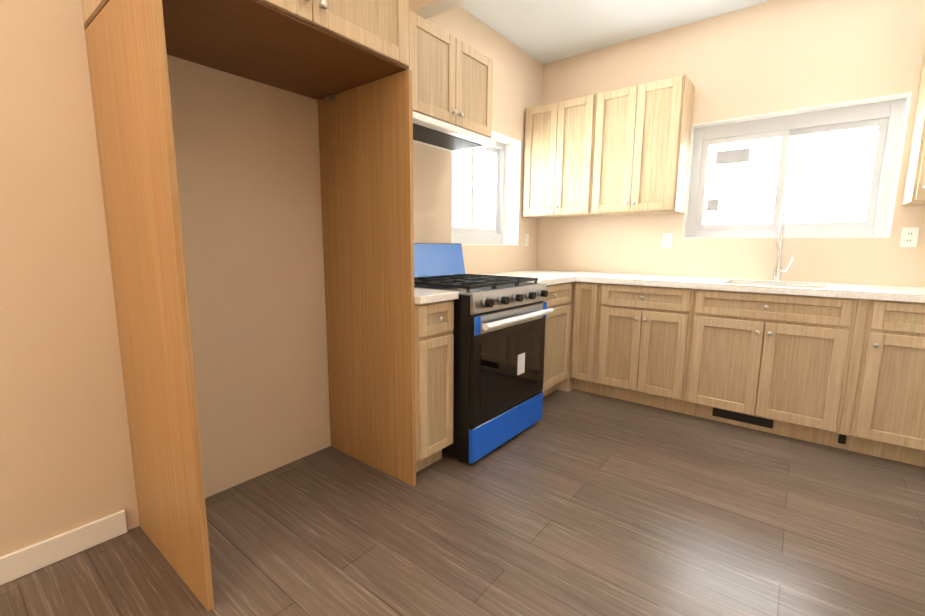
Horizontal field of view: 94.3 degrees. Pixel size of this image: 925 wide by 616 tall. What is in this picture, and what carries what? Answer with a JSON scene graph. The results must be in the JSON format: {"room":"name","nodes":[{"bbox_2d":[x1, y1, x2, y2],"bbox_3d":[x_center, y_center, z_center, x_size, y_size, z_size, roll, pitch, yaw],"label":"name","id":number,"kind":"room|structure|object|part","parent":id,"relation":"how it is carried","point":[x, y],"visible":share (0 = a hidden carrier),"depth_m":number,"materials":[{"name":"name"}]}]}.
{"room":"kitchen","nodes":[
{"label":"kitchen","id":0,"kind":"room"},
{"bbox_2d":[0,0,542,556],"bbox_3d":[-1.038,-0.648,2.057,0.240,2.950,5.840,7,11,38],"label":"wall","id":1,"kind":"structure","parent":0,"point":[248,182],"depth_m":1.78,"materials":[{"name":"paint"}]},
{"bbox_2d":[0,510,127,584],"bbox_3d":[-2.015,0.964,0.850,0.014,0.095,2.200,7,11,38],"label":"baseboard","id":2,"kind":"structure","parent":1,"relation":"attached to","point":[32,558],"depth_m":1.54,"materials":[{"name":"white wood"}]},
{"bbox_2d":[81,0,408,99],"bbox_3d":[-0.741,-1.193,1.591,0.683,0.443,0.925,7,11,38],"label":"upper cabinet","id":3,"kind":"object","parent":1,"relation":"attached to","point":[318,49],"visible":1,"depth_m":1.60,"materials":[{"name":"brown wood"}]},
{"bbox_2d":[409,10,492,137],"bbox_3d":[-0.162,-1.318,2.566,0.373,0.489,0.775,7,11,38],"label":"upper cabinet","id":4,"kind":"object","parent":1,"relation":"attached to","point":[452,79],"visible":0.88,"depth_m":2.43,"materials":[{"name":"brown wood"}]},
{"bbox_2d":[413,111,495,151],"bbox_3d":[-0.165,-1.052,2.606,0.370,0.044,0.769,7,11,38],"label":"range hood","id":5,"kind":"object","parent":4,"relation":"attached to","point":[433,132],"visible":0.54,"depth_m":2.58,"materials":[{"name":"silver metal"}]},
{"bbox_2d":[452,131,520,244],"bbox_3d":[0.125,-0.960,3.485,0.225,0.890,0.930,7,11,38],"label":"window","id":6,"kind":"structure","parent":1,"relation":"in","point":[506,150],"depth_m":3.78,"materials":[{"name":"white"}]},
{"bbox_2d":[524,233,528,245],"bbox_3d":[0.589,-0.624,3.941,0.008,0.116,0.072,7,11,38],"label":"electrical outlet plate","id":7,"kind":"object","parent":1,"relation":"attached to","point":[526,239],"depth_m":3.93,"materials":[{"name":"white plastic"}]},
{"bbox_2d":[409,0,469,18],"bbox_3d":[0.887,-1.845,1.671,3.025,0.442,0.110,7,11,38],"label":"header beam","id":8,"kind":"structure","parent":0,"point":[425,9],"depth_m":2.51,"materials":[{"name":"paint"}]},
{"bbox_2d":[0,389,924,615],"bbox_3d":[0.203,0.988,1.334,3.505,0.060,5.900,7,11,38],"label":"floor","id":9,"kind":"structure","parent":0,"point":[573,502],"depth_m":1.70,"materials":[{"name":"brown wood"}]},
{"bbox_2d":[85,0,213,610],"bbox_3d":[-1.040,-0.003,1.415,0.657,1.859,0.020,7,11,38],"label":"panel","id":10,"kind":"object","parent":9,"relation":"on","point":[127,61],"visible":1,"depth_m":1.34,"materials":[{"name":"brown wood"}]},
{"bbox_2d":[318,69,415,485],"bbox_3d":[-0.482,-0.101,2.114,0.657,1.859,0.030,7,11,38],"label":"panel","id":11,"kind":"object","parent":9,"relation":"on","point":[366,149],"visible":1,"depth_m":2.07,"materials":[{"name":"brown wood"}]},
{"bbox_2d":[414,300,453,472],"bbox_3d":[-0.371,0.371,2.290,0.700,0.875,0.272,7,11,38],"label":"base cabinet","id":12,"kind":"object","parent":9,"relation":"on","point":[434,346],"visible":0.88,"depth_m":2.07,"materials":[{"name":"brown wood"}]},
{"bbox_2d":[414,288,458,304],"bbox_3d":[-0.373,-0.081,2.228,0.694,0.037,0.272,7,11,38],"label":"countertop","id":13,"kind":"structure","parent":12,"relation":"on","point":[423,296],"depth_m":2.03,"materials":[{"name":"white stone"}]},
{"bbox_2d":[414,243,553,462],"bbox_3d":[0.028,0.187,2.615,0.790,1.150,0.759,7,11,38],"label":"gas range","id":14,"kind":"object","parent":9,"relation":"on","point":[499,342],"visible":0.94,"depth_m":2.33,"materials":[{"name":"black metal"}]},
{"bbox_2d":[541,282,573,396],"bbox_3d":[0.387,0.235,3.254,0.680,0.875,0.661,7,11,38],"label":"base cabinet","id":15,"kind":"object","parent":9,"relation":"on","point":[557,338],"visible":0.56,"depth_m":3.15,"materials":[{"name":"brown wood"}]},
{"bbox_2d":[479,272,574,284],"bbox_3d":[0.375,-0.215,3.181,0.674,0.037,0.630,7,11,38],"label":"countertop","id":16,"kind":"structure","parent":15,"relation":"on","point":[547,278],"depth_m":3.21,"materials":[{"name":"white stone"}]},
{"bbox_2d":[570,281,600,393],"bbox_3d":[1.110,0.205,3.499,0.205,0.875,0.620,7,11,38],"label":"base cabinet","id":17,"kind":"object","parent":9,"relation":"on","point":[585,323],"visible":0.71,"depth_m":3.25,"materials":[{"name":"brown wood"}]},
{"bbox_2d":[596,283,693,413],"bbox_3d":[1.423,0.245,3.237,0.612,0.875,0.648,7,11,38],"label":"base cabinet","id":18,"kind":"object","parent":9,"relation":"on","point":[644,333],"visible":0.96,"depth_m":2.99,"materials":[{"name":"brown wood"}]},
{"bbox_2d":[685,289,857,446],"bbox_3d":[1.971,0.312,2.808,0.782,0.875,0.648,7,11,38],"label":"base cabinet","id":19,"kind":"object","parent":9,"relation":"on","point":[777,364],"visible":0.96,"depth_m":2.55,"materials":[{"name":"brown wood"}]},
{"bbox_2d":[511,269,924,302],"bbox_3d":[1.624,-0.182,3.017,2.842,0.037,0.659,7,11,38],"label":"countertop","id":20,"kind":"structure","parent":19,"relation":"on","point":[856,291],"depth_m":2.70,"materials":[{"name":"white stone"}]},
{"bbox_2d":[771,212,793,280],"bbox_3d":[2.119,-0.399,2.824,0.111,0.456,0.217,7,11,38],"label":"faucet","id":21,"kind":"object","parent":20,"relation":"on","point":[778,270],"visible":1,"depth_m":2.88,"materials":[{"name":"silver metal"}]},
{"bbox_2d":[836,299,924,466],"bbox_3d":[2.497,0.376,2.398,0.555,0.875,0.648,7,11,38],"label":"base cabinet","id":22,"kind":"object","parent":9,"relation":"on","point":[888,419],"depth_m":2.25,"materials":[{"name":"brown wood"}]},
{"bbox_3d":[2.249,0.360,2.495,0.044,0.875,0.401,7,11,38],"label":"base cabinet filler","id":23,"kind":"part","parent":22,"relation":"part of","materials":[{"name":"beige wood"}]},
{"bbox_2d":[459,0,770,63],"bbox_3d":[1.349,-2.072,2.370,2.850,0.190,1.600,7,11,38],"label":"ceiling","id":24,"kind":"structure","parent":0,"point":[544,31],"depth_m":3.10,"materials":[{"name":"paint"}]},
{"bbox_2d":[536,0,924,286],"bbox_3d":[1.957,-0.801,3.248,2.970,2.950,0.240,7,11,38],"label":"wall","id":25,"kind":"structure","parent":0,"point":[771,56],"depth_m":2.94,"materials":[{"name":"paint"}]},
{"bbox_2d":[523,93,599,218],"bbox_3d":[0.864,-1.248,3.670,0.624,0.913,0.353,7,11,38],"label":"upper cabinet","id":26,"kind":"object","parent":25,"relation":"attached to","point":[559,154],"visible":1,"depth_m":3.54,"materials":[{"name":"brown wood"}]},
{"bbox_2d":[591,74,694,215],"bbox_3d":[1.355,-1.188,3.286,0.624,0.913,0.353,7,11,38],"label":"upper cabinet","id":27,"kind":"object","parent":25,"relation":"attached to","point":[642,138],"visible":1,"depth_m":3.15,"materials":[{"name":"brown wood"}]},
{"bbox_2d":[662,233,672,247],"bbox_3d":[1.619,-0.532,3.396,0.072,0.116,0.008,7,11,38],"label":"electrical outlet plate","id":28,"kind":"object","parent":25,"relation":"attached to","point":[667,237],"depth_m":3.39,"materials":[{"name":"white plastic"}]},
{"bbox_2d":[682,92,911,237],"bbox_3d":[2.214,-0.909,2.983,1.157,0.835,0.170,7,11,38],"label":"window","id":29,"kind":"structure","parent":25,"relation":"in","point":[888,115],"depth_m":2.93,"materials":[{"name":"white"}]},
{"bbox_2d":[900,227,919,246],"bbox_3d":[2.674,-0.423,2.569,0.072,0.116,0.008,7,11,38],"label":"electrical outlet plate","id":30,"kind":"object","parent":25,"relation":"attached to","point":[909,236],"depth_m":2.57,"materials":[{"name":"white plastic"}]},
{"bbox_2d":[902,54,924,205],"bbox_3d":[2.683,-1.027,2.249,0.400,0.913,0.353,7,11,38],"label":"upper cabinet","id":31,"kind":"object","parent":25,"relation":"attached to","point":[914,191],"visible":1,"depth_m":2.36,"materials":[{"name":"brown wood"}]},
{"label":"outside","id":32,"kind":"structure","parent":0,"visible":0},
{"bbox_2d":[452,126,878,228],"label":"sky","id":33,"kind":"structure","parent":32,"point":[828,191],"depth_m":3.74,"materials":[{"name":"white"}]}
]}

